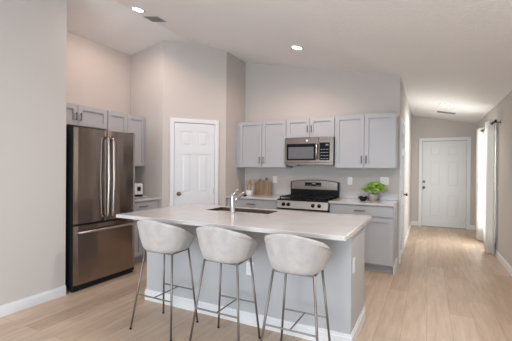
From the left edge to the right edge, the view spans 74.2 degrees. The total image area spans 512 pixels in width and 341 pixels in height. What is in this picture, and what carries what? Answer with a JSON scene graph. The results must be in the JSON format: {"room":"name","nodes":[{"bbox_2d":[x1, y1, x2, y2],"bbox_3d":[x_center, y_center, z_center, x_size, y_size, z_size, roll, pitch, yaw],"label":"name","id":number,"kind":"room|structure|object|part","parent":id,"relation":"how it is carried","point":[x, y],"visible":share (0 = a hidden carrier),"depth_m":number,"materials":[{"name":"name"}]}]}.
{"room":"kitchen","nodes":[
{"label":"kitchen","id":0,"kind":"room"},
{"bbox_2d":[0,0,66,305],"bbox_3d":[-3.800,-0.328,1.082,0.920,3.283,6.080,1,0,27],"label":"wall","id":1,"kind":"structure","parent":0,"point":[33,33],"depth_m":3.27,"materials":[{"name":"grey paint"}]},
{"bbox_2d":[0,285,65,316],"bbox_3d":[-3.397,1.268,0.878,0.014,0.100,6.080,1,0,27],"label":"baseboard","id":2,"kind":"structure","parent":1,"relation":"attached to","point":[12,307],"depth_m":3.27,"materials":[{"name":"white paint"}]},
{"bbox_2d":[66,31,130,113],"bbox_3d":[-2.381,-0.253,4.729,0.140,3.121,1.706,1,0,27],"label":"wall","id":3,"kind":"structure","parent":0,"point":[98,75],"depth_m":4.81,"materials":[{"name":"grey paint"}]},
{"bbox_2d":[66,102,106,129],"bbox_3d":[-2.336,-0.689,4.263,0.355,0.270,0.873,1,0,27],"label":"upper cabinet","id":4,"kind":"object","parent":3,"relation":"attached to","point":[82,116],"visible":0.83,"depth_m":4.31,"materials":[{"name":"grey paint"}]},
{"bbox_3d":[-2.316,-0.688,4.010,0.021,0.255,0.426,1,0,27],"label":"door","id":5,"kind":"part","parent":4,"relation":"part of","materials":[{"name":"grey paint"}]},
{"bbox_3d":[-2.119,-0.688,4.395,0.021,0.255,0.426,1,0,27],"label":"door","id":6,"kind":"part","parent":4,"relation":"part of","materials":[{"name":"grey paint"}]},
{"bbox_2d":[106,110,144,166],"bbox_3d":[-1.984,-0.443,4.958,0.355,0.762,0.683,1,0,27],"label":"upper cabinet","id":7,"kind":"object","parent":3,"relation":"attached to","point":[116,121],"visible":0.26,"depth_m":5.01,"materials":[{"name":"grey paint"}]},
{"bbox_3d":[-1.942,-0.442,4.747,0.021,0.747,0.330,1,0,27],"label":"door","id":8,"kind":"part","parent":7,"relation":"part of","materials":[{"name":"grey paint"}]},
{"bbox_3d":[-1.789,-0.442,5.048,0.021,0.747,0.330,1,0,27],"label":"door","id":9,"kind":"part","parent":7,"relation":"part of","materials":[{"name":"grey paint"}]},
{"bbox_2d":[131,40,245,207],"bbox_3d":[-1.019,-0.339,5.483,1.906,3.309,0.552,0,0,-20],"label":"wall","id":10,"kind":"structure","parent":0,"point":[186,79],"depth_m":5.22,"materials":[{"name":"grey paint"}]},
{"bbox_2d":[169,118,218,206],"bbox_3d":[-0.937,0.262,5.204,0.760,2.110,0.080,0,0,-23],"label":"door","id":11,"kind":"structure","parent":10,"relation":"in","point":[194,145],"depth_m":5.22,"materials":[{"name":"white paint"}]},
{"bbox_2d":[0,225,511,340],"bbox_3d":[-0.256,1.383,3.144,5.516,0.100,13.250,1,0,27],"label":"floor","id":12,"kind":"structure","parent":0,"point":[445,286],"depth_m":3.23,"materials":[{"name":"brown wood"}]},
{"bbox_2d":[65,126,136,292],"bbox_3d":[-2.072,0.414,4.159,0.882,1.797,0.852,1,0,27],"label":"refrigerator","id":13,"kind":"object","parent":12,"relation":"on","point":[100,164],"visible":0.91,"depth_m":3.87,"materials":[{"name":"silver metal"}]},
{"bbox_3d":[-1.849,0.055,3.804,0.028,1.048,0.423,1,0,27],"label":"door","id":14,"kind":"part","parent":13,"relation":"part of","materials":[{"name":"silver metal"}]},
{"bbox_3d":[-1.758,0.922,3.999,0.030,0.638,0.852,1,0,27],"label":"freezer drawer","id":15,"kind":"part","parent":13,"relation":"part of","materials":[{"name":"silver metal"}]},
{"bbox_3d":[-1.717,0.669,3.978,0.082,0.027,0.807,1,0,27],"label":"handle","id":16,"kind":"part","parent":13,"relation":"part of","materials":[{"name":"metal"}]},
{"bbox_3d":[-1.727,0.082,3.943,0.079,0.955,0.027,1,0,27],"label":"handle","id":17,"kind":"part","parent":13,"relation":"part of","materials":[{"name":"metal"}]},
{"bbox_3d":[-1.695,0.082,4.006,0.079,0.955,0.027,1,0,27],"label":"handle","id":18,"kind":"part","parent":13,"relation":"part of","materials":[{"name":"metal"}]},
{"bbox_3d":[-1.655,0.055,4.187,0.028,1.048,0.423,1,0,27],"label":"door","id":19,"kind":"part","parent":13,"relation":"part of","materials":[{"name":"silver metal"}]},
{"bbox_2d":[134,200,157,263],"bbox_3d":[-1.849,0.869,4.915,0.610,0.884,0.640,1,0,27],"label":"base cabinet","id":20,"kind":"object","parent":12,"relation":"on","point":[139,249],"visible":0.22,"depth_m":4.77,"materials":[{"name":"grey paint"}]},
{"bbox_3d":[-1.688,0.894,4.657,0.021,0.603,0.307,1,0,27],"label":"door","id":21,"kind":"part","parent":20,"relation":"part of","materials":[{"name":"grey paint"}]},
{"bbox_3d":[-1.615,0.510,4.795,0.020,0.137,0.623,1,0,27],"label":"drawer","id":22,"kind":"part","parent":20,"relation":"part of","materials":[{"name":"grey paint"}]},
{"bbox_2d":[135,196,160,201],"bbox_3d":[-1.858,0.362,4.914,0.635,0.130,0.660,1,0,27],"label":"countertop","id":23,"kind":"structure","parent":20,"relation":"on","point":[147,198],"depth_m":4.84,"materials":[{"name":"stone"}]},
{"bbox_3d":[-1.759,0.390,5.037,0.280,0.014,0.280,1,0,27],"label":"serving plate","id":24,"kind":"object","parent":23,"relation":"on","visible":0},
{"bbox_2d":[135,183,142,196],"bbox_3d":[-1.767,0.291,5.040,0.150,0.197,0.163,0,0,-18],"label":"coffee maker","id":25,"kind":"object","parent":24,"relation":"on","point":[138,186],"visible":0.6,"depth_m":4.97,"materials":[{"name":"white plastic"}]},
{"bbox_2d":[129,220,197,340],"bbox_3d":[-0.772,0.864,2.886,0.452,0.934,0.415,1,0,27],"label":"bar stool","id":26,"kind":"object","parent":12,"relation":"on","point":[156,237],"visible":1,"depth_m":2.73,"materials":[{"name":"beige fabric"}]},
{"bbox_3d":[-0.992,0.994,2.849,0.129,0.647,0.017,0,0,-21],"label":"leg","id":27,"kind":"part","parent":26,"relation":"part of","materials":[{"name":"grey metal"}]},
{"bbox_3d":[-0.845,0.994,3.104,0.017,0.646,0.107,0,0,-18],"label":"leg","id":28,"kind":"part","parent":26,"relation":"part of","materials":[{"name":"grey metal"}]},
{"bbox_3d":[-0.758,0.678,2.900,0.305,0.014,0.235,1,0,27],"label":"seat frame","id":29,"kind":"part","parent":26,"relation":"part of","materials":[{"name":"grey metal"}]},
{"bbox_3d":[-0.671,0.998,2.686,0.016,0.647,0.123,0,0,-11],"label":"leg","id":30,"kind":"part","parent":26,"relation":"part of","materials":[{"name":"grey metal"}]},
{"bbox_3d":[-0.552,0.997,2.955,0.100,0.646,0.017,0,0,-23],"label":"leg","id":31,"kind":"part","parent":26,"relation":"part of","materials":[{"name":"grey metal"}]},
{"bbox_2d":[189,226,260,340],"bbox_3d":[-0.229,0.870,2.610,0.452,0.934,0.415,1,0,27],"label":"bar stool","id":32,"kind":"object","parent":12,"relation":"on","point":[219,245],"visible":1,"depth_m":2.45,"materials":[{"name":"white fabric"}]},
{"bbox_3d":[-0.449,1.000,2.573,0.129,0.647,0.017,0,0,-21],"label":"leg","id":33,"kind":"part","parent":32,"relation":"part of","materials":[{"name":"grey metal"}]},
{"bbox_3d":[-0.301,1.000,2.827,0.017,0.646,0.107,0,0,-18],"label":"leg","id":34,"kind":"part","parent":32,"relation":"part of","materials":[{"name":"grey metal"}]},
{"bbox_3d":[-0.214,0.684,2.623,0.305,0.014,0.235,1,0,27],"label":"seat frame","id":35,"kind":"part","parent":32,"relation":"part of","materials":[{"name":"grey metal"}]},
{"bbox_3d":[-0.127,1.003,2.409,0.016,0.647,0.123,0,0,-11],"label":"leg","id":36,"kind":"part","parent":32,"relation":"part of","materials":[{"name":"grey metal"}]},
{"bbox_3d":[-0.008,1.003,2.678,0.100,0.646,0.017,0,0,-23],"label":"leg","id":37,"kind":"part","parent":32,"relation":"part of","materials":[{"name":"grey metal"}]},
{"bbox_2d":[227,198,277,208],"bbox_3d":[0.054,0.882,5.506,0.909,0.884,0.610,1,0,27],"label":"base cabinet","id":38,"kind":"object","parent":12,"relation":"on","point":[249,203],"visible":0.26,"depth_m":5.23,"materials":[{"name":"grey paint"}]},
{"bbox_2d":[226,188,290,199],"bbox_3d":[0.064,0.375,5.515,0.909,0.130,0.635,1,0,27],"label":"countertop","id":39,"kind":"structure","parent":38,"relation":"on","point":[275,193],"depth_m":5.56,"materials":[{"name":"stone"}]},
{"bbox_2d":[245,190,252,194],"bbox_3d":[-0.114,0.368,5.602,0.122,0.079,0.122,1,0,27],"label":"utensil crock","id":40,"kind":"object","parent":39,"relation":"on","point":[248,192],"visible":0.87,"depth_m":5.56,"materials":[{"name":"white ceramic"}]},
{"bbox_2d":[256,179,260,193],"bbox_3d":[0.077,0.273,5.766,0.150,0.269,0.050,1,0,27],"label":"cutting board","id":41,"kind":"object","parent":39,"relation":"on","point":[258,182],"visible":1,"depth_m":5.78,"materials":[{"name":"brown wood"}]},
{"bbox_2d":[259,178,270,194],"bbox_3d":[0.156,0.264,5.699,0.210,0.289,0.052,1,0,27],"label":"cutting board","id":42,"kind":"object","parent":39,"relation":"on","point":[265,186],"visible":0.98,"depth_m":5.69,"materials":[{"name":"brown wood"}]},
{"bbox_2d":[145,210,365,340],"bbox_3d":[-0.067,0.892,3.280,2.092,0.884,0.632,1,0,27],"label":"kitchen island","id":43,"kind":"object","parent":12,"relation":"on","point":[344,288],"visible":0.44,"depth_m":2.87,"materials":[{"name":"grey paint"}]},
{"bbox_2d":[116,204,370,240],"bbox_3d":[-0.109,0.434,3.176,2.121,0.032,1.120,1,0,27],"label":"island countertop","id":44,"kind":"structure","parent":43,"relation":"on","point":[330,226],"depth_m":2.88,"materials":[{"name":"stone"}]},
{"bbox_2d":[230,188,246,212],"bbox_3d":[-0.177,0.295,3.410,0.056,0.241,0.243,1,0,34],"label":"kitchen faucet","id":45,"kind":"object","parent":44,"relation":"on","point":[233,199],"visible":1,"depth_m":3.32,"materials":[{"name":"metal"}]},
{"bbox_2d":[230,195,234,212],"bbox_3d":[-0.231,0.328,3.333,0.056,0.177,0.056,1,0,27],"label":"faucet","id":46,"kind":"object","parent":45,"relation":"attached to","point":[232,198],"depth_m":3.31,"materials":[{"name":"metal"}]},
{"bbox_3d":[-0.168,0.272,3.415,0.037,0.115,0.214,1,0,36],"label":"spout","id":47,"kind":"part","parent":45,"relation":"part of","materials":[{"name":"metal"}]},
{"bbox_2d":[207,207,277,214],"bbox_3d":[-0.146,0.535,3.537,0.718,0.234,0.328,1,0,27],"label":"sink","id":48,"kind":"object","parent":44,"relation":"in","point":[226,209],"visible":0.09,"depth_m":3.68,"materials":[{"name":"metal"}]},
{"bbox_2d":[246,261,253,274],"bbox_3d":[-0.054,0.848,2.930,0.072,0.116,0.008,1,0,27],"label":"island outlet","id":49,"kind":"object","parent":43,"relation":"attached to","point":[248,268],"visible":0.62,"depth_m":2.93,"materials":[{"name":"white plastic"}]},
{"bbox_3d":[-0.074,1.280,3.274,2.088,0.108,0.614,1,0,27],"label":"island baseboard","id":50,"kind":"part","parent":43,"relation":"part of","materials":[{"name":"white paint"}]},
{"bbox_2d":[353,257,354,272],"bbox_3d":[0.759,0.734,2.621,0.008,0.116,0.072,1,0,27],"label":"island outlet","id":51,"kind":"object","parent":43,"relation":"attached to","point":[354,257],"visible":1,"depth_m":2.61,"materials":[{"name":"white plastic"}]},
{"bbox_2d":[260,234,331,340],"bbox_3d":[0.283,0.875,2.349,0.452,0.934,0.415,1,0,27],"label":"bar stool","id":52,"kind":"object","parent":12,"relation":"on","point":[287,253],"visible":1,"depth_m":2.19,"materials":[{"name":"white fabric"}]},
{"bbox_3d":[0.064,1.005,2.312,0.129,0.647,0.017,0,0,-21],"label":"leg","id":53,"kind":"part","parent":52,"relation":"part of","materials":[{"name":"grey metal"}]},
{"bbox_3d":[0.211,1.005,2.566,0.017,0.646,0.107,0,0,-18],"label":"leg","id":54,"kind":"part","parent":52,"relation":"part of","materials":[{"name":"grey metal"}]},
{"bbox_3d":[0.298,0.689,2.362,0.305,0.014,0.235,1,0,27],"label":"seat frame","id":55,"kind":"part","parent":52,"relation":"part of","materials":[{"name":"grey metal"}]},
{"bbox_3d":[0.385,1.009,2.148,0.016,0.647,0.123,0,0,-11],"label":"leg","id":56,"kind":"part","parent":52,"relation":"part of","materials":[{"name":"grey metal"}]},
{"bbox_3d":[0.504,1.008,2.417,0.100,0.646,0.017,0,0,-23],"label":"leg","id":57,"kind":"part","parent":52,"relation":"part of","materials":[{"name":"grey metal"}]},
{"bbox_2d":[277,180,339,212],"bbox_3d":[0.784,0.739,5.095,0.782,1.185,0.704,1,0,27],"label":"gas range","id":58,"kind":"object","parent":12,"relation":"on","point":[306,195],"visible":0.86,"depth_m":5.12,"materials":[{"name":"metal"}]},
{"bbox_3d":[0.662,0.557,4.852,0.760,0.018,0.056,1,0,27],"label":"panel trim","id":59,"kind":"part","parent":58,"relation":"part of","materials":[{"name":"silver metal"}]},
{"bbox_3d":[0.659,0.845,4.852,0.758,0.555,0.040,1,0,27],"label":"oven door","id":60,"kind":"part","parent":58,"relation":"part of","materials":[{"name":"metal"}]},
{"bbox_3d":[0.663,0.493,4.854,0.758,0.107,0.072,1,0,27],"label":"control panel","id":61,"kind":"part","parent":58,"relation":"part of","materials":[{"name":"metal"}]},
{"bbox_2d":[277,197,336,202],"bbox_3d":[0.779,0.429,5.080,0.758,0.019,0.573,1,0,27],"label":"cooktop","id":62,"kind":"object","parent":58,"relation":"in","point":[286,199],"depth_m":4.90,"materials":[{"name":"black metal"}]},
{"bbox_3d":[0.912,0.226,5.337,0.742,0.142,0.009,1,0,27],"label":"backguard panel","id":63,"kind":"part","parent":58,"relation":"part of","materials":[{"name":"metal"}]},
{"bbox_2d":[329,203,397,274],"bbox_3d":[1.514,0.897,4.762,0.846,0.884,0.610,1,0,27],"label":"base cabinet","id":64,"kind":"object","parent":12,"relation":"on","point":[381,230],"visible":0.46,"depth_m":4.45,"materials":[{"name":"grey paint"}]},
{"bbox_3d":[1.394,0.536,4.531,0.817,0.137,0.020,1,0,27],"label":"drawer","id":65,"kind":"part","parent":64,"relation":"part of","materials":[{"name":"grey paint"}]},
{"bbox_2d":[329,191,397,206],"bbox_3d":[1.524,0.391,4.771,0.846,0.130,0.635,1,0,27],"label":"countertop","id":66,"kind":"structure","parent":64,"relation":"on","point":[383,199],"depth_m":4.86,"materials":[{"name":"stone"}]},
{"bbox_2d":[358,196,367,200],"bbox_3d":[1.504,0.391,4.756,0.132,0.068,0.132,1,0,27],"label":"decorative bowl","id":67,"kind":"object","parent":66,"relation":"on","point":[361,198],"visible":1,"depth_m":4.72,"materials":[{"name":"black ceramic"}]},
{"bbox_2d":[361,181,387,200],"bbox_3d":[1.668,0.288,4.777,0.372,0.277,0.271,1,0,27],"label":"potted plant","id":68,"kind":"object","parent":66,"relation":"on","point":[372,196],"visible":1,"depth_m":4.74,"materials":[{"name":"green plant"}]},
{"bbox_3d":[1.656,0.377,4.790,0.124,0.100,0.124,1,0,27],"label":"pot","id":69,"kind":"part","parent":68,"relation":"part of","materials":[{"name":"white ceramic"}]},
{"bbox_3d":[1.574,0.921,4.439,0.404,0.603,0.021,1,0,27],"label":"door","id":70,"kind":"part","parent":64,"relation":"part of","materials":[{"name":"grey paint"}]},
{"bbox_3d":[1.895,1.293,4.599,0.012,0.100,0.555,1,0,27],"label":"baseboard","id":71,"kind":"part","parent":64,"relation":"part of","materials":[{"name":"white paint"}]},
{"bbox_2d":[67,0,511,123],"bbox_3d":[-0.232,-1.592,3.130,5.516,1.068,13.250,1,0,27],"label":"ceiling","id":72,"kind":"structure","parent":0,"point":[457,54],"depth_m":3.94,"materials":[{"name":"white paint"}]},
{"bbox_2d":[130,6,145,12],"bbox_3d":[-1.442,-1.964,4.134,0.183,0.045,0.187,1,0,32],"label":"recessed light","id":73,"kind":"object","parent":72,"relation":"in","point":[137,9],"visible":1,"depth_m":4.12,"materials":[{"name":"white paint"}]},
{"bbox_2d":[144,16,165,21],"bbox_3d":[-1.312,-1.963,4.393,0.237,0.057,0.160,1,0,27],"label":"ceiling vent","id":74,"kind":"object","parent":72,"relation":"in","point":[151,18],"visible":1,"depth_m":4.38,"materials":[{"name":"silver metal"}]},
{"bbox_2d":[290,45,303,49],"bbox_3d":[0.538,-1.610,4.438,0.183,0.045,0.187,1,0,32],"label":"recessed light","id":75,"kind":"object","parent":72,"relation":"in","point":[295,47],"visible":1,"depth_m":4.42,"materials":[{"name":"white paint"}]},
{"bbox_2d":[437,111,455,114],"bbox_3d":[3.962,-1.204,7.049,0.334,0.077,0.170,1,0,27],"label":"ceiling vent","id":76,"kind":"object","parent":72,"relation":"in","point":[437,111],"visible":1,"depth_m":7.04,"materials":[{"name":"silver metal"}]},
{"bbox_2d":[245,63,400,263],"bbox_3d":[0.915,-0.293,5.504,2.630,3.247,0.120,1,0,27],"label":"wall","id":77,"kind":"structure","parent":0,"point":[273,92],"depth_m":5.39,"materials":[{"name":"grey paint"}]},
{"bbox_2d":[236,119,292,167],"bbox_3d":[0.132,-0.429,5.632,0.909,0.762,0.363,1,0,27],"label":"upper cabinet","id":78,"kind":"object","parent":77,"relation":"attached to","point":[259,144],"visible":0.98,"depth_m":5.49,"materials":[{"name":"grey paint"}]},
{"bbox_3d":[-0.088,-0.431,5.590,0.411,0.747,0.021,1,0,27],"label":"door","id":79,"kind":"part","parent":78,"relation":"part of","materials":[{"name":"grey paint"}]},
{"bbox_3d":[0.285,-0.427,5.400,0.411,0.747,0.021,1,0,27],"label":"door","id":80,"kind":"part","parent":78,"relation":"part of","materials":[{"name":"grey paint"}]},
{"bbox_2d":[244,188,290,194],"bbox_3d":[0.203,0.360,5.788,0.909,0.100,0.020,1,0,27],"label":"backsplash","id":81,"kind":"structure","parent":77,"relation":"attached to","point":[273,191],"depth_m":5.69,"materials":[{"name":"tile"}]},
{"bbox_2d":[287,116,334,137],"bbox_3d":[0.878,-0.650,5.252,0.762,0.304,0.363,1,0,27],"label":"upper cabinet","id":82,"kind":"object","parent":77,"relation":"attached to","point":[315,126],"visible":0.94,"depth_m":5.11,"materials":[{"name":"grey paint"}]},
{"bbox_3d":[0.648,-0.652,5.215,0.370,0.289,0.021,1,0,27],"label":"door","id":83,"kind":"part","parent":82,"relation":"part of","materials":[{"name":"grey paint"}]},
{"bbox_2d":[285,137,334,165],"bbox_3d":[0.858,-0.283,5.219,0.758,0.426,0.434,1,0,27],"label":"microwave oven","id":84,"kind":"object","parent":82,"relation":"attached to","point":[307,150],"visible":1,"depth_m":5.05,"materials":[{"name":"metal"}]},
{"bbox_3d":[0.680,-0.279,5.120,0.463,0.250,0.005,1,0,27],"label":"door glass","id":85,"kind":"part","parent":84,"relation":"part of","materials":[{"name":"glass"}]},
{"bbox_3d":[0.689,-0.308,5.133,0.534,0.378,0.029,1,0,27],"label":"door","id":86,"kind":"part","parent":84,"relation":"part of","materials":[{"name":"metal"}]},
{"bbox_3d":[1.028,-0.304,4.960,0.221,0.378,0.029,1,0,27],"label":"control panel","id":87,"kind":"part","parent":84,"relation":"part of","materials":[{"name":"metal"}]},
{"bbox_3d":[0.984,-0.648,5.044,0.370,0.289,0.021,1,0,27],"label":"door","id":88,"kind":"part","parent":82,"relation":"part of","materials":[{"name":"grey paint"}]},
{"bbox_2d":[348,177,351,184],"bbox_3d":[1.435,0.159,5.168,0.072,0.116,0.008,1,0,27],"label":"wall outlet","id":89,"kind":"object","parent":77,"relation":"attached to","point":[349,178],"visible":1,"depth_m":5.16,"materials":[{"name":"white plastic"}]},
{"bbox_2d":[335,112,397,168],"bbox_3d":[1.587,-0.414,4.891,0.834,0.762,0.363,1,0,27],"label":"upper cabinet","id":90,"kind":"object","parent":77,"relation":"attached to","point":[362,140],"visible":1,"depth_m":4.74,"materials":[{"name":"grey paint"}]},
{"bbox_3d":[1.341,-0.415,4.862,0.406,0.747,0.021,1,0,27],"label":"door","id":91,"kind":"part","parent":90,"relation":"part of","materials":[{"name":"grey paint"}]},
{"bbox_3d":[1.709,-0.411,4.675,0.406,0.747,0.021,1,0,27],"label":"door","id":92,"kind":"part","parent":90,"relation":"part of","materials":[{"name":"grey paint"}]},
{"bbox_2d":[340,191,397,199],"bbox_3d":[1.664,0.375,5.044,0.846,0.100,0.020,1,0,27],"label":"backsplash","id":93,"kind":"structure","parent":77,"relation":"attached to","point":[343,194],"depth_m":5.04,"materials":[{"name":"tile"}]},
{"bbox_2d":[380,177,388,184],"bbox_3d":[1.876,0.152,4.942,0.118,0.116,0.009,1,0,27],"label":"light switch","id":94,"kind":"object","parent":77,"relation":"attached to","point":[384,180],"visible":0.88,"depth_m":4.94,"materials":[{"name":"white plastic"}]},
{"bbox_2d":[401,80,411,239],"bbox_3d":[2.919,-0.021,6.678,0.120,2.725,3.790,1,0,27],"label":"wall","id":95,"kind":"structure","parent":0,"point":[406,114],"depth_m":6.64,"materials":[{"name":"grey paint"}]},
{"bbox_2d":[399,116,407,263],"bbox_3d":[2.291,0.284,5.230,0.080,2.120,0.858,1,0,27],"label":"door","id":96,"kind":"structure","parent":95,"relation":"in","point":[402,194],"depth_m":5.14,"materials":[{"name":"white paint"}]},
{"bbox_3d":[2.265,0.283,5.244,0.022,2.120,0.858,1,0,27],"label":"frame","id":97,"kind":"part","parent":96,"relation":"part of","materials":[{"name":"white paint"}]},
{"bbox_2d":[404,222,411,247],"bbox_3d":[3.140,1.292,6.992,0.014,0.100,3.030,1,0,27],"label":"baseboard","id":98,"kind":"structure","parent":95,"relation":"attached to","point":[408,231],"depth_m":6.71,"materials":[{"name":"white paint"}]},
{"bbox_2d":[411,115,476,224],"bbox_3d":[4.406,-0.016,8.114,1.466,2.725,0.120,1,0,27],"label":"wall","id":99,"kind":"structure","parent":0,"point":[422,127],"depth_m":8.08,"materials":[{"name":"grey paint"}]},
{"bbox_2d":[418,137,470,228],"bbox_3d":[4.433,0.283,7.989,1.082,2.130,0.080,1,0,27],"label":"door","id":100,"kind":"structure","parent":99,"relation":"in","point":[444,164],"depth_m":8.00,"materials":[{"name":"white paint"}]},
{"bbox_2d":[477,91,511,266],"bbox_3d":[2.168,0.148,1.976,0.120,2.420,13.090,1,0,27],"label":"wall","id":101,"kind":"structure","parent":0,"point":[502,112],"depth_m":4.93,"materials":[{"name":"grey paint"}]},
{"bbox_2d":[475,225,511,275],"bbox_3d":[2.071,1.308,1.959,0.014,0.100,12.970,1,0,27],"label":"baseboard","id":102,"kind":"structure","parent":101,"relation":"attached to","point":[497,254],"depth_m":4.80,"materials":[{"name":"white paint"}]},
{"bbox_3d":[4.103,-0.745,5.990,0.092,0.050,2.022,1,0,27],"label":"curtain rod","id":103,"kind":"object","parent":101,"relation":"attached to","visible":0},
{"bbox_2d":[475,127,484,240],"bbox_3d":[4.344,0.259,6.553,0.121,2.140,0.440,1,0,27],"label":"curtain","id":104,"kind":"object","parent":103,"relation":"hanging from","point":[480,142],"visible":0.95,"depth_m":6.43,"materials":[{"name":"white fabric"}]},
{"bbox_2d":[483,119,494,254],"bbox_3d":[3.824,0.260,5.549,0.107,2.140,0.460,1,0,27],"label":"curtain","id":105,"kind":"object","parent":103,"relation":"hanging from","point":[489,168],"visible":0.98,"depth_m":5.45,"materials":[{"name":"white fabric"}]}
]}

